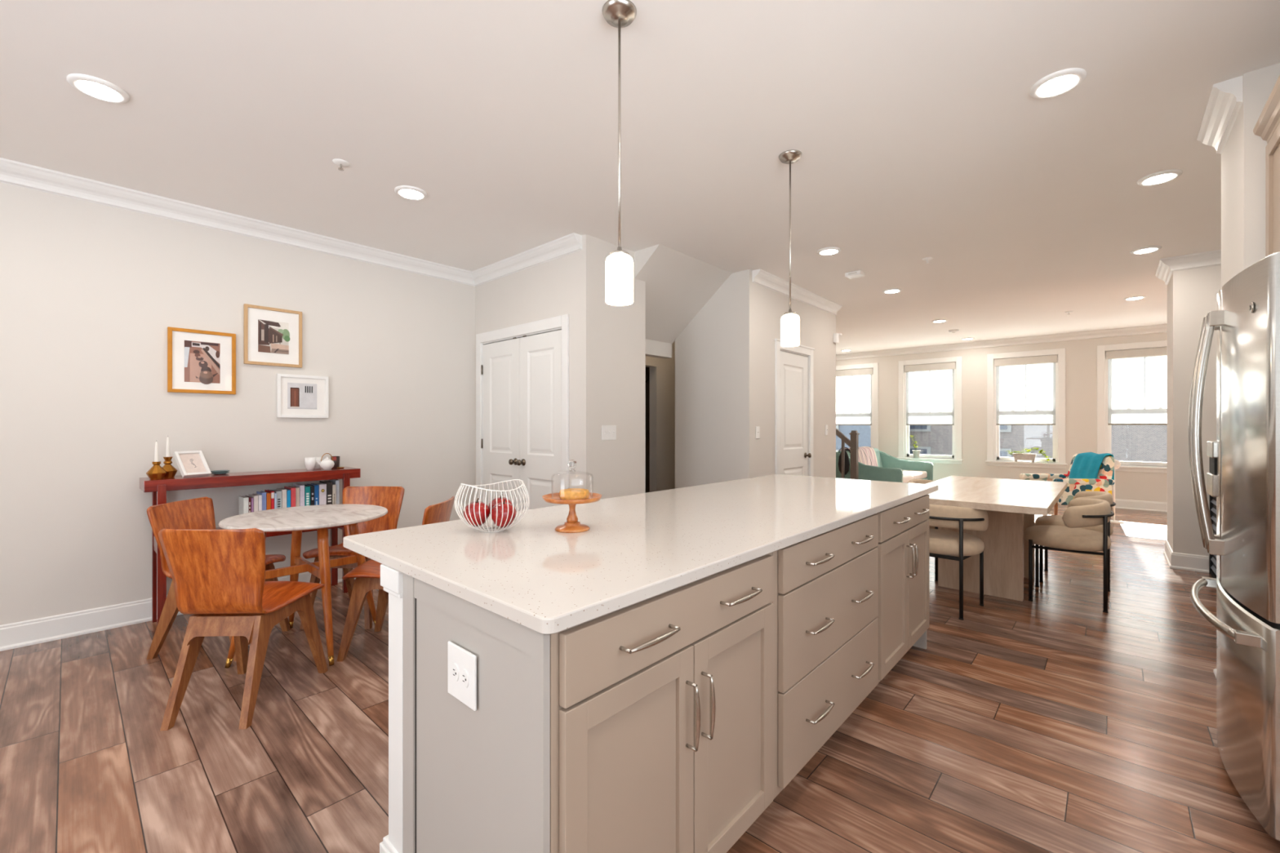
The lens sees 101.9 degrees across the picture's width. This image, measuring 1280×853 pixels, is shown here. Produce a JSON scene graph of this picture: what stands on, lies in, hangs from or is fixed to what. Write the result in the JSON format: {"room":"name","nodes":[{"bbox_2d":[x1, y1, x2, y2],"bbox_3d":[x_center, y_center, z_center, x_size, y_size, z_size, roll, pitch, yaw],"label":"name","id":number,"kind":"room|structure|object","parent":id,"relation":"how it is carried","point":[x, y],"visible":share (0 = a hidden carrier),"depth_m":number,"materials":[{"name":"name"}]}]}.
{"room":"kitchen","nodes":[
{"label":"kitchen","id":0,"kind":"room"},
{"bbox_2d":[0,182,475,625],"bbox_3d":[-3.375,-0.110,3.268,0.150,2.740,5.310,0,0,42],"label":"wall","id":1,"kind":"structure","parent":0,"point":[91,293],"depth_m":3.41,"materials":[{"name":"beige paint"}]},
{"bbox_2d":[0,568,355,651],"bbox_3d":[-3.341,1.190,3.156,0.050,0.140,5.190,0,0,42],"label":"baseboard","id":2,"kind":"structure","parent":1,"relation":"attached to","point":[36,631],"depth_m":3.13,"materials":[{"name":"white paint"}]},
{"bbox_2d":[167,326,235,394],"bbox_3d":[-2.994,-0.438,3.554,0.026,0.429,0.359,0,0,42],"label":"picture frame","id":3,"kind":"object","parent":1,"relation":"attached to","point":[199,362],"visible":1,"depth_m":3.54,"materials":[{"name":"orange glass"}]},
{"bbox_2d":[184,340,220,384],"bbox_3d":[-2.992,-0.430,3.551,0.004,0.289,0.189,0,0,42],"label":"print","id":4,"kind":"object","parent":3,"relation":"attached to","point":[202,357],"depth_m":3.55},
{"bbox_2d":[243,303,302,368],"bbox_3d":[-2.720,-0.660,3.856,0.026,0.429,0.360,0,0,42],"label":"picture frame","id":5,"kind":"object","parent":1,"relation":"attached to","point":[273,336],"visible":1,"depth_m":3.84,"materials":[{"name":"beige wood"}]},
{"bbox_2d":[257,319,289,354],"bbox_3d":[-2.716,-0.658,3.856,0.004,0.237,0.200,0,0,42],"label":"print","id":6,"kind":"object","parent":5,"relation":"attached to","point":[273,335],"depth_m":3.85},
{"bbox_2d":[0,157,582,286],"bbox_3d":[-2.776,-1.424,2.644,1.575,0.112,5.190,0,0,42],"label":"trim","id":7,"kind":"structure","parent":1,"relation":"attached to","point":[11,172],"depth_m":3.75,"materials":[{"name":"white paint"}]},
{"bbox_2d":[276,373,328,417],"bbox_3d":[-2.591,-0.226,3.995,0.030,0.327,0.340,0,0,42],"label":"picture frame","id":8,"kind":"object","parent":1,"relation":"attached to","point":[298,396],"visible":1,"depth_m":3.98,"materials":[{"name":"white paint"}]},
{"bbox_2d":[287,382,316,409],"bbox_3d":[-2.592,-0.228,3.988,0.002,0.198,0.196,0,0,42],"label":"print","id":9,"kind":"object","parent":8,"relation":"attached to","point":[300,396],"depth_m":3.99},
{"bbox_2d":[475,234,645,501],"bbox_3d":[-0.841,-0.110,4.858,1.770,2.740,0.690,0,0,42],"label":"wall","id":10,"kind":"structure","parent":0,"point":[607,342],"depth_m":4.24,"materials":[{"name":"beige paint"}]},
{"bbox_2d":[475,314,568,511],"bbox_3d":[-1.058,0.185,4.620,1.372,2.150,0.174,0,0,42],"label":"door","id":11,"kind":"structure","parent":10,"relation":"in","point":[522,370],"depth_m":4.54,"materials":[{"name":"white paint"}]},
{"bbox_2d":[601,425,616,439],"bbox_3d":[-0.245,0.055,4.183,0.016,0.118,0.162,0,0,42],"label":"light switch","id":12,"kind":"object","parent":10,"relation":"attached to","point":[608,432],"visible":1,"depth_m":4.18,"materials":[{"name":"white plastic"}]},
{"bbox_2d":[0,0,1279,354],"bbox_3d":[1.682,-1.530,3.941,8.400,0.100,13.900,0,0,42],"label":"ceiling","id":13,"kind":"structure","parent":0,"point":[919,132],"depth_m":2.56,"materials":[{"name":"paint"}]},
{"bbox_2d":[66,73,129,103],"bbox_3d":[-2.371,-1.473,2.276,0.192,0.014,0.192,0,0,42],"label":"recessed light","id":14,"kind":"object","parent":13,"relation":"in","point":[95,87],"visible":1,"depth_m":2.26,"materials":[{"name":"white plastic"}]},
{"bbox_2d":[332,158,349,170],"bbox_3d":[-1.680,-1.460,2.916,0.084,0.040,0.084,0,0,42],"label":"sprinkler head","id":15,"kind":"object","parent":13,"relation":"attached to","point":[340,162],"visible":1,"depth_m":2.90},
{"bbox_2d":[394,185,427,199],"bbox_3d":[-1.451,-1.473,3.291,0.192,0.014,0.192,0,0,42],"label":"recessed light","id":16,"kind":"object","parent":13,"relation":"in","point":[411,193],"visible":1,"depth_m":3.27,"materials":[{"name":"white plastic"}]},
{"bbox_2d":[602,0,636,306],"bbox_3d":[-0.073,-0.960,1.855,0.124,1.040,0.124,0,0,42],"label":"pendant light","id":17,"kind":"object","parent":13,"relation":"hanging from","point":[619,14],"visible":1,"depth_m":1.82,"materials":[{"name":"white glass"}]},
{"bbox_2d":[778,149,801,346],"bbox_3d":[0.823,-0.960,2.844,0.124,1.040,0.124,0,0,42],"label":"pendant light","id":18,"kind":"object","parent":13,"relation":"hanging from","point":[790,321],"visible":1,"depth_m":2.81,"materials":[{"name":"white glass"}]},
{"bbox_2d":[817,247,840,255],"bbox_3d":[1.597,-1.473,4.389,0.192,0.014,0.192,0,0,42],"label":"recessed light","id":19,"kind":"object","parent":13,"relation":"in","point":[827,251],"visible":1,"depth_m":4.37,"materials":[{"name":"white plastic"}]},
{"bbox_2d":[844,270,864,279],"bbox_3d":[2.075,-1.461,5.014,0.150,0.038,0.122,0,0,42],"label":"smoke detector","id":20,"kind":"object","parent":13,"relation":"attached to","point":[858,273],"visible":1,"depth_m":4.98,"materials":[{"name":"white plastic"}]},
{"bbox_2d":[1029,67,1086,98],"bbox_3d":[1.802,-1.473,2.241,0.192,0.014,0.192,0,0,42],"label":"recessed light","id":21,"kind":"object","parent":13,"relation":"in","point":[1057,83],"visible":1,"depth_m":2.23,"materials":[{"name":"white plastic"}]},
{"bbox_2d":[1129,245,1161,254],"bbox_3d":[4.244,-1.473,4.357,0.192,0.014,0.192,0,0,42],"label":"recessed light","id":22,"kind":"object","parent":13,"relation":"in","point":[1149,249],"visible":1,"depth_m":4.34,"materials":[{"name":"white plastic"}]},
{"bbox_2d":[1137,168,1182,186],"bbox_3d":[3.090,-1.473,3.089,0.192,0.014,0.192,0,0,42],"label":"recessed light","id":23,"kind":"object","parent":13,"relation":"in","point":[1163,176],"visible":1,"depth_m":3.07,"materials":[{"name":"white plastic"}]},
{"bbox_2d":[0,503,1279,852],"bbox_3d":[1.682,1.310,3.941,8.400,0.100,13.900,0,0,42],"label":"floor","id":24,"kind":"structure","parent":0,"point":[1055,722],"depth_m":2.09,"materials":[{"name":"brown wood"}]},
{"bbox_2d":[146,496,290,661],"bbox_3d":[-2.412,0.846,2.985,0.518,0.829,0.456,0,0,-2],"label":"wooden chair","id":25,"kind":"object","parent":24,"relation":"on","point":[197,513],"visible":0.3,"depth_m":2.91,"materials":[{"name":"orange wood"}]},
{"bbox_2d":[158,528,328,730],"bbox_3d":[-1.817,0.846,2.409,0.456,0.829,0.518,0,0,-2],"label":"wooden chair","id":26,"kind":"object","parent":24,"relation":"on","point":[218,575],"visible":1,"depth_m":2.22,"materials":[{"name":"orange wood"}]},
{"bbox_2d":[139,466,360,626],"bbox_3d":[-2.668,0.795,3.652,0.311,0.930,1.212,0,0,42],"label":"console table","id":27,"kind":"object","parent":24,"relation":"on","point":[158,488],"visible":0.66,"depth_m":3.43,"materials":[{"name":"red wood"}]},
{"bbox_2d":[146,461,166,479],"bbox_3d":[-2.999,0.276,3.220,0.094,0.108,0.094,0,0,42],"label":"candle holder","id":28,"kind":"object","parent":27,"relation":"on","point":[156,472],"visible":1,"depth_m":3.20,"materials":[{"name":"gold metal"}]},
{"bbox_2d":[162,456,177,478],"bbox_3d":[-3.016,0.264,3.317,0.092,0.132,0.092,0,0,42],"label":"candle holder","id":29,"kind":"object","parent":27,"relation":"on","point":[171,470],"visible":0.91,"depth_m":3.30,"materials":[{"name":"gold metal"}]},
{"bbox_2d":[173,450,211,477],"bbox_3d":[-2.920,0.247,3.385,0.130,0.165,0.150,0,0,22],"label":"photo frame","id":30,"kind":"object","parent":27,"relation":"on","point":[190,463],"visible":1,"depth_m":3.38,"materials":[{"name":"white paint"}]},
{"bbox_2d":[178,453,206,473],"bbox_3d":[-2.921,0.248,3.386,0.099,0.132,0.122,0,0,22],"label":"print","id":31,"kind":"object","parent":30,"relation":"attached to","point":[188,463],"depth_m":3.38},
{"bbox_2d":[239,495,248,514],"bbox_3d":[-2.729,0.594,3.574,0.146,0.212,0.027,0,0,42],"label":"book","id":32,"kind":"object","parent":27,"relation":"on","point":[243,500],"visible":0.51,"depth_m":3.53,"materials":[{"name":"white paper"}]},
{"bbox_2d":[270,488,281,508],"bbox_3d":[-2.617,0.582,3.730,0.168,0.236,0.031,0,0,42],"label":"book","id":33,"kind":"object","parent":27,"relation":"on","point":[278,492],"visible":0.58,"depth_m":3.68,"materials":[{"name":"paper"}]},
{"bbox_2d":[276,488,286,507],"bbox_3d":[-2.585,0.577,3.744,0.146,0.246,0.028,0,0,42],"label":"book","id":34,"kind":"object","parent":27,"relation":"on","point":[283,491],"visible":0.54,"depth_m":3.69,"materials":[{"name":"paper"}]},
{"bbox_2d":[284,485,295,506],"bbox_3d":[-2.554,0.573,3.787,0.175,0.254,0.028,0,0,42],"label":"book","id":35,"kind":"object","parent":27,"relation":"on","point":[292,489],"visible":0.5,"depth_m":3.73,"materials":[{"name":"red paper"}]},
{"bbox_2d":[293,483,304,506],"bbox_3d":[-2.519,0.567,3.833,0.168,0.267,0.029,0,0,42],"label":"book","id":36,"kind":"object","parent":27,"relation":"on","point":[301,486],"visible":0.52,"depth_m":3.78,"materials":[{"name":"white paper"}]},
{"bbox_2d":[304,484,310,506],"bbox_3d":[-2.486,0.573,3.847,0.147,0.255,0.033,0,0,42],"label":"book","id":37,"kind":"object","parent":27,"relation":"on","point":[307,489],"visible":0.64,"depth_m":3.80,"materials":[{"name":"teal paper"}]},
{"bbox_2d":[304,457,315,470],"bbox_3d":[-2.469,0.284,3.887,0.074,0.092,0.074,0,0,42],"label":"cup","id":38,"kind":"object","parent":27,"relation":"on","point":[309,462],"visible":1,"depth_m":3.86,"materials":[{"name":"white ceramic"}]},
{"bbox_2d":[306,483,319,505],"bbox_3d":[-2.462,0.571,3.906,0.175,0.259,0.030,0,0,42],"label":"book","id":39,"kind":"object","parent":27,"relation":"on","point":[316,486],"visible":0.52,"depth_m":3.85,"materials":[{"name":"blue paper"}]},
{"bbox_2d":[312,482,326,505],"bbox_3d":[-2.424,0.568,3.926,0.154,0.264,0.047,0,0,42],"label":"book","id":40,"kind":"object","parent":27,"relation":"on","point":[322,486],"visible":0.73,"depth_m":3.88,"materials":[{"name":"white paper"}]},
{"bbox_2d":[316,453,334,470],"bbox_3d":[-2.365,0.268,3.920,0.100,0.124,0.100,0,0,-3],"label":"teapot","id":41,"kind":"object","parent":27,"relation":"on","point":[326,464],"visible":1,"depth_m":3.89,"materials":[{"name":"white ceramic"}]},
{"bbox_2d":[319,480,332,504],"bbox_3d":[-2.397,0.562,3.961,0.168,0.275,0.036,0,0,42],"label":"book","id":42,"kind":"object","parent":27,"relation":"on","point":[329,484],"visible":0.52,"depth_m":3.90,"materials":[{"name":"paper"}]},
{"bbox_2d":[328,479,339,504],"bbox_3d":[-2.363,0.557,4.006,0.160,0.285,0.025,0,0,42],"label":"book","id":43,"kind":"object","parent":27,"relation":"on","point":[335,482],"visible":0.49,"depth_m":3.96,"materials":[{"name":"paper"}]},
{"bbox_2d":[218,504,387,667],"bbox_3d":[-1.901,0.886,2.985,0.812,0.753,0.812,0,0,42],"label":"round table","id":44,"kind":"object","parent":24,"relation":"on","point":[321,517],"visible":0.84,"depth_m":2.88,"materials":[{"name":"grey stone"}]},
{"bbox_2d":[299,486,404,629],"bbox_3d":[-1.893,0.846,3.476,0.456,0.829,0.518,0,0,0],"label":"wooden chair","id":45,"kind":"object","parent":24,"relation":"on","point":[391,498],"visible":0.48,"depth_m":3.66,"materials":[{"name":"orange wood"}]},
{"bbox_2d":[337,496,454,661],"bbox_3d":[-1.365,0.846,2.995,0.518,0.829,0.456,0,0,-1],"label":"wooden chair","id":46,"kind":"object","parent":24,"relation":"on","point":[367,575],"visible":0.51,"depth_m":2.82,"materials":[{"name":"orange wood"}]},
{"bbox_2d":[379,564,550,852],"bbox_3d":[-0.411,0.818,1.218,0.705,0.884,0.114,0,0,42],"label":"island end panel","id":47,"kind":"object","parent":24,"relation":"on","point":[462,779],"visible":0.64,"depth_m":1.15,"materials":[{"name":"grey paint"}]},
{"bbox_2d":[448,640,476,711],"bbox_3d":[-0.394,0.548,1.141,0.118,0.118,0.009,0,0,42],"label":"electrical outlet","id":48,"kind":"object","parent":47,"relation":"attached to","point":[462,664],"visible":1,"depth_m":1.13,"materials":[{"name":"white plastic"}]},
{"bbox_2d":[451,662,458,681],"bbox_3d":[-0.410,0.548,1.154,0.030,0.039,0.004,0,0,42],"label":"socket","id":49,"kind":"object","parent":48,"relation":"attached to","point":[455,666],"depth_m":1.15,"materials":[{"name":"white plastic"}]},
{"bbox_2d":[460,669,469,688],"bbox_3d":[-0.379,0.548,1.126,0.030,0.039,0.004,0,0,42],"label":"socket","id":50,"kind":"object","parent":48,"relation":"attached to","point":[464,673],"depth_m":1.12,"materials":[{"name":"white plastic"}]},
{"bbox_2d":[550,552,773,852],"bbox_3d":[-0.075,0.818,1.454,0.648,0.884,0.850,0,0,42],"label":"base cabinet","id":51,"kind":"object","parent":24,"relation":"on","point":[661,705],"visible":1,"depth_m":1.19,"materials":[{"name":"beige paint"}]},
{"bbox_2d":[772,513,878,799],"bbox_3d":[0.524,0.818,2.115,0.648,0.884,0.931,0,0,42],"label":"base cabinet","id":52,"kind":"object","parent":24,"relation":"on","point":[825,602],"visible":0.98,"depth_m":1.81,"materials":[{"name":"beige paint"}]},
{"bbox_2d":[342,474,937,634],"bbox_3d":[0.407,0.360,2.325,1.035,0.030,2.847,0,0,42],"label":"countertop","id":53,"kind":"structure","parent":52,"relation":"on","point":[635,548],"depth_m":1.51,"materials":[{"name":"stone"}]},
{"bbox_2d":[454,479,529,532],"bbox_3d":[-0.487,0.264,1.717,0.238,0.161,0.238,0,0,12],"label":"wire basket","id":54,"kind":"object","parent":53,"relation":"on","point":[518,519],"visible":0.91,"depth_m":1.67,"materials":[{"name":"white metal"}]},
{"bbox_2d":[463,497,489,526],"bbox_3d":[-0.534,0.282,1.699,0.083,0.092,0.083,0,0,42],"label":"fruit","id":55,"kind":"object","parent":54,"relation":"in","point":[477,503],"visible":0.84,"depth_m":1.67,"materials":[{"name":"food"}]},
{"bbox_2d":[488,493,511,515],"bbox_3d":[-0.475,0.278,1.769,0.083,0.092,0.083,0,0,42],"label":"fruit","id":56,"kind":"object","parent":54,"relation":"in","point":[499,499],"visible":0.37,"depth_m":1.75,"materials":[{"name":"food"}]},
{"bbox_2d":[491,498,516,528],"bbox_3d":[-0.446,0.285,1.697,0.083,0.092,0.083,0,0,42],"label":"fruit","id":57,"kind":"object","parent":54,"relation":"in","point":[499,504],"visible":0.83,"depth_m":1.67,"materials":[{"name":"food"}]},
{"bbox_2d":[542,492,601,533],"bbox_3d":[-0.225,0.289,1.726,0.198,0.112,0.198,0,0,42],"label":"cake stand","id":58,"kind":"object","parent":53,"relation":"on","point":[571,525],"visible":0.94,"depth_m":1.70,"materials":[{"name":"brown wood"}]},
{"bbox_2d":[551,459,593,497],"bbox_3d":[-0.225,0.175,1.726,0.138,0.128,0.138,0,0,42],"label":"glass dome","id":59,"kind":"object","parent":58,"relation":"on","point":[571,464],"visible":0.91,"depth_m":1.72,"materials":[{"name":"clear"}]},
{"bbox_2d":[559,488,589,499],"bbox_3d":[-0.217,0.227,1.723,0.095,0.028,0.100,0,0,-15],"label":"cake","id":60,"kind":"object","parent":58,"relation":"on","point":[570,493],"visible":0.97,"depth_m":1.69,"materials":[{"name":"food"}]},
{"bbox_2d":[838,447,850,475],"bbox_3d":[3.178,0.794,8.078,0.191,0.931,0.060,0,0,42],"label":"bag","id":61,"kind":"object","parent":24,"relation":"on","point":[846,457],"visible":0.66,"depth_m":8.04,"materials":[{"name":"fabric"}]},
{"bbox_2d":[835,427,859,479],"bbox_3d":[2.957,0.427,8.062,0.848,1.665,0.116,0,0,42],"label":"stair railing","id":62,"kind":"object","parent":24,"relation":"on","point":[853,443],"visible":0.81,"depth_m":7.80,"materials":[{"name":"brown wood"}]},
{"bbox_2d":[835,448,933,483],"bbox_3d":[4.110,0.835,8.705,1.030,0.850,1.880,0,0,42],"label":"loveseat","id":63,"kind":"object","parent":24,"relation":"on","point":[890,468],"visible":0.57,"depth_m":8.38,"materials":[{"name":"teal fabric"}]},
{"bbox_2d":[840,446,878,466],"bbox_3d":[3.891,0.608,8.776,0.690,0.482,1.091,0,0,42],"label":"throw blanket","id":64,"kind":"object","parent":63,"relation":"on","point":[867,455],"visible":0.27,"depth_m":8.92,"materials":[{"name":"pink fabric"}]},
{"bbox_2d":[902,474,913,483],"bbox_3d":[3.882,0.845,8.348,0.750,0.120,0.825,0,0,42],"label":"seat cushion","id":65,"kind":"object","parent":63,"relation":"on","point":[906,477],"depth_m":8.18,"materials":[{"name":"white fabric"}]},
{"bbox_2d":[902,470,927,479],"bbox_3d":[4.442,0.845,8.967,0.750,0.120,0.825,0,0,42],"label":"seat cushion","id":66,"kind":"object","parent":63,"relation":"on","point":[917,474],"depth_m":8.79,"materials":[{"name":"white fabric"}]},
{"bbox_2d":[875,494,929,683],"bbox_3d":[1.128,0.818,2.781,0.648,0.884,0.863,0,0,42],"label":"base cabinet","id":67,"kind":"object","parent":24,"relation":"on","point":[904,529],"visible":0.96,"depth_m":2.54,"materials":[{"name":"beige paint"}]},
{"bbox_2d":[912,631,926,648],"bbox_3d":[1.334,0.818,3.143,0.705,0.884,0.114,0,0,42],"label":"island end panel","id":68,"kind":"object","parent":24,"relation":"on","point":[921,642],"visible":0.03,"depth_m":2.94,"materials":[{"name":"grey paint"}]},
{"bbox_2d":[929,525,937,581],"bbox_3d":[2.412,0.895,4.508,0.506,0.730,0.586,0,0,42],"label":"upholstered chair","id":69,"kind":"object","parent":24,"relation":"on","point":[931,526],"visible":0.02,"depth_m":4.21,"materials":[{"name":"metal"}]},
{"bbox_2d":[928,504,988,620],"bbox_3d":[2.104,0.895,3.650,0.586,0.730,0.506,0,0,42],"label":"upholstered chair","id":70,"kind":"object","parent":24,"relation":"on","point":[944,544],"visible":0.56,"depth_m":3.42,"materials":[{"name":"beige fabric"}]},
{"bbox_2d":[925,475,1066,601],"bbox_3d":[2.794,0.880,4.176,0.902,0.760,1.970,0,0,42],"label":"dining table","id":71,"kind":"object","parent":24,"relation":"on","point":[1011,506],"visible":0.74,"depth_m":3.83,"materials":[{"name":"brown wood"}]},
{"bbox_2d":[1019,453,1114,515],"bbox_3d":[5.540,0.818,6.741,0.720,0.885,0.770,0,0,6],"label":"floral armchair","id":72,"kind":"object","parent":24,"relation":"on","point":[1104,482],"visible":0.5,"depth_m":6.41,"materials":[{"name":"fabric"}]},
{"bbox_2d":[1068,452,1114,479],"bbox_3d":[5.798,0.557,6.687,0.251,0.430,0.500,0,0,6],"label":"throw blanket","id":73,"kind":"object","parent":72,"relation":"on","point":[1086,464],"visible":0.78,"depth_m":6.68,"materials":[{"name":"teal fabric"}]},
{"bbox_2d":[1023,498,1114,613],"bbox_3d":[3.108,0.895,3.776,0.506,0.730,0.586,0,0,42],"label":"upholstered chair","id":74,"kind":"object","parent":24,"relation":"on","point":[1079,513],"visible":1,"depth_m":3.58,"materials":[{"name":"beige fabric"}]},
{"bbox_2d":[1035,491,1115,591],"bbox_3d":[3.530,0.895,4.223,0.506,0.730,0.586,0,0,42],"label":"upholstered chair","id":75,"kind":"object","parent":24,"relation":"on","point":[1054,520],"visible":0.46,"depth_m":4.18,"materials":[{"name":"beige fabric"}]},
{"bbox_2d":[1110,458,1124,523],"bbox_3d":[6.204,0.847,6.793,0.200,0.827,0.200,0,0,42],"label":"stand","id":76,"kind":"object","parent":24,"relation":"on","point":[1117,464],"visible":0.59,"depth_m":6.78,"materials":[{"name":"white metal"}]},
{"bbox_2d":[1209,495,1217,578],"bbox_3d":[4.703,0.910,4.081,0.232,0.700,0.765,0,0,42],"label":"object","id":77,"kind":"object","parent":24,"relation":"on","point":[1212,500],"visible":0.2,"depth_m":4.35,"materials":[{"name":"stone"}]},
{"bbox_2d":[1188,251,1279,840],"bbox_3d":[2.406,0.375,1.655,0.898,1.770,0.915,0,0,42],"label":"refrigerator","id":78,"kind":"object","parent":24,"relation":"on","point":[1243,476],"visible":1,"depth_m":1.67,"materials":[{"name":"silver metal"}]},
{"bbox_2d":[645,367,649,493],"bbox_3d":[-0.422,-0.110,6.995,1.180,2.740,3.400,0,0,42],"label":"wall","id":79,"kind":"structure","parent":0,"point":[647,369],"depth_m":8.25,"materials":[{"name":"grey paint"}]},
{"bbox_2d":[645,341,675,492],"bbox_3d":[0.060,-0.110,6.559,0.120,2.740,3.040,0,0,42],"label":"wall","id":80,"kind":"structure","parent":0,"point":[662,371],"depth_m":6.72,"materials":[{"name":"beige paint"}]},
{"bbox_2d":[634,244,731,359],"bbox_3d":[0.215,-1.103,4.920,0.850,0.755,1.100,0,0,42],"label":"wall","id":81,"kind":"structure","parent":0,"point":[678,285],"depth_m":4.88,"materials":[{"name":"beige paint"}]},
{"bbox_2d":[675,269,835,488],"bbox_3d":[0.905,-0.110,6.434,2.240,2.740,2.090,0,0,42],"label":"wall","id":82,"kind":"structure","parent":0,"point":[725,355],"depth_m":5.21,"materials":[{"name":"beige paint"}]},
{"bbox_2d":[774,338,814,476],"bbox_3d":[1.649,0.188,5.624,0.171,2.145,0.900,0,0,42],"label":"door","id":83,"kind":"structure","parent":82,"relation":"in","point":[793,366],"depth_m":5.61,"materials":[{"name":"white paint"}]},
{"bbox_2d":[751,268,842,315],"bbox_3d":[1.778,-1.424,5.666,0.085,0.112,2.015,0,0,42],"label":"trim","id":84,"kind":"structure","parent":82,"relation":"attached to","point":[763,278],"depth_m":5.50,"materials":[{"name":"white paint"}]},
{"bbox_2d":[835,332,1167,502],"bbox_3d":[6.488,-0.110,8.797,7.600,2.740,0.150,0,0,42],"label":"wall","id":85,"kind":"structure","parent":0,"point":[1081,355],"depth_m":8.85,"materials":[{"name":"beige paint"}]},
{"bbox_2d":[835,362,878,452],"bbox_3d":[4.360,-0.281,10.678,1.100,1.942,0.200,0,0,42],"label":"window","id":86,"kind":"structure","parent":85,"relation":"in","point":[874,427],"depth_m":10.33,"materials":[{"name":"white paint"}]},
{"bbox_2d":[835,368,872,425],"bbox_3d":[4.345,-0.582,10.662,0.852,1.140,0.064,0,0,42],"label":"roller shade","id":87,"kind":"object","parent":86,"relation":"attached to","point":[853,387],"visible":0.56,"depth_m":10.63,"materials":[{"name":"grey fabric"}]},
{"bbox_2d":[896,355,963,464],"bbox_3d":[5.423,-0.281,9.714,1.100,1.942,0.200,0,0,42],"label":"window","id":88,"kind":"structure","parent":85,"relation":"in","point":[904,429],"depth_m":9.61,"materials":[{"name":"white paint"}]},
{"bbox_2d":[904,362,955,425],"bbox_3d":[5.409,-0.582,9.698,0.852,1.140,0.064,0,0,42],"label":"roller shade","id":89,"kind":"object","parent":88,"relation":"attached to","point":[930,388],"visible":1,"depth_m":9.69,"materials":[{"name":"grey fabric"}]},
{"bbox_2d":[835,324,1167,360],"bbox_3d":[4.994,-1.424,7.148,7.300,0.112,4.300,0,0,42],"label":"trim","id":90,"kind":"structure","parent":85,"relation":"attached to","point":[1162,328],"depth_m":8.76,"materials":[{"name":"white paint"}]},
{"bbox_2d":[985,347,1066,468],"bbox_3d":[6.490,-0.281,8.747,1.100,1.942,0.200,0,0,42],"label":"window","id":91,"kind":"structure","parent":85,"relation":"in","point":[1058,461],"depth_m":8.69,"materials":[{"name":"white paint"}]},
{"bbox_2d":[994,355,1057,425],"bbox_3d":[6.476,-0.582,8.731,0.852,1.140,0.064,0,0,42],"label":"roller shade","id":92,"kind":"object","parent":91,"relation":"attached to","point":[1025,387],"visible":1,"depth_m":8.72,"materials":[{"name":"grey fabric"}]},
{"bbox_2d":[1007,440,1051,462],"bbox_3d":[6.467,0.398,8.647,0.621,0.414,0.118,0,0,42],"label":"planter","id":93,"kind":"object","parent":91,"relation":"on","point":[1017,456],"visible":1,"depth_m":8.64,"materials":[{"name":"ceramic"}]},
{"bbox_2d":[1057,498,1167,511],"bbox_3d":[5.027,1.190,7.185,7.300,0.140,4.200,0,0,42],"label":"baseboard","id":94,"kind":"structure","parent":85,"relation":"attached to","point":[1120,504],"depth_m":7.76,"materials":[{"name":"white paint"}]},
{"bbox_2d":[1097,340,1167,473],"bbox_3d":[7.558,-0.281,7.780,1.100,1.942,0.200,0,0,42],"label":"window","id":95,"kind":"structure","parent":85,"relation":"in","point":[1104,430],"depth_m":8.03,"materials":[{"name":"white paint"}]},
{"bbox_2d":[1106,346,1167,425],"bbox_3d":[7.543,-0.582,7.763,0.852,1.140,0.064,0,0,42],"label":"roller shade","id":96,"kind":"object","parent":95,"relation":"attached to","point":[1137,379],"visible":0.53,"depth_m":7.81,"materials":[{"name":"grey fabric"}]},
{"bbox_2d":[1167,265,1221,572],"bbox_3d":[5.798,-0.110,4.081,2.288,2.740,0.665,0,0,42],"label":"wall pillar","id":97,"kind":"structure","parent":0,"point":[1192,294],"depth_m":4.55,"materials":[{"name":"beige paint"}]},
{"bbox_2d":[1163,539,1208,573],"bbox_3d":[5.530,1.190,4.324,1.612,0.140,0.713,0,0,42],"label":"baseboard","id":98,"kind":"structure","parent":97,"relation":"attached to","point":[1193,562],"depth_m":4.54,"materials":[{"name":"white paint"}]},
{"bbox_2d":[1155,249,1221,284],"bbox_3d":[5.185,-1.424,4.525,0.953,0.112,0.670,0,0,42],"label":"trim","id":99,"kind":"structure","parent":97,"relation":"attached to","point":[1166,266],"depth_m":4.52,"materials":[{"name":"white paint"}]},
{"bbox_2d":[1221,62,1279,287],"bbox_3d":[3.066,-0.110,2.107,0.885,2.740,0.600,0,0,42],"label":"wall","id":100,"kind":"structure","parent":0,"point":[1243,153],"depth_m":2.18,"materials":[{"name":"beige paint"}]},
{"bbox_2d":[1196,75,1243,154],"bbox_3d":[2.705,-1.424,2.430,0.085,0.112,0.565,0,0,42],"label":"trim","id":101,"kind":"structure","parent":100,"relation":"attached to","point":[1225,100],"depth_m":2.35,"materials":[{"name":"white paint"}]},
{"label":"outside","id":102,"kind":"structure","parent":0,"visible":0},
{"bbox_3d":[27.264,4.560,30.084,80.000,0.200,58.800,0,0,42],"label":"ground","id":103,"kind":"structure","parent":102,"visible":0},
{"bbox_2d":[835,425,910,453],"bbox_3d":[5.586,0.360,31.106,19.100,8.200,4.200,0,0,42],"label":"house","id":104,"kind":"structure","parent":103,"relation":"on","point":[864,431],"depth_m":24.45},
{"bbox_2d":[910,425,1167,462],"bbox_3d":[21.702,0.760,25.435,30.000,7.400,9.160,0,0,42],"label":"brick building","id":105,"kind":"structure","parent":103,"relation":"on","point":[1143,443],"depth_m":23.02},
{"bbox_3d":[2.390,-0.110,0.590,0.150,2.740,9.085,0,0,42],"label":"wall","id":106,"kind":"structure","parent":0,"visible":0},
{"bbox_2d":[1253,75,1279,257],"bbox_3d":[2.542,-0.893,1.524,0.840,0.677,0.953,0,0,42],"label":"upper cabinet","id":107,"kind":"object","parent":106,"relation":"attached to","point":[1267,126],"visible":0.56,"depth_m":2.05,"materials":[{"name":"beige paint"}]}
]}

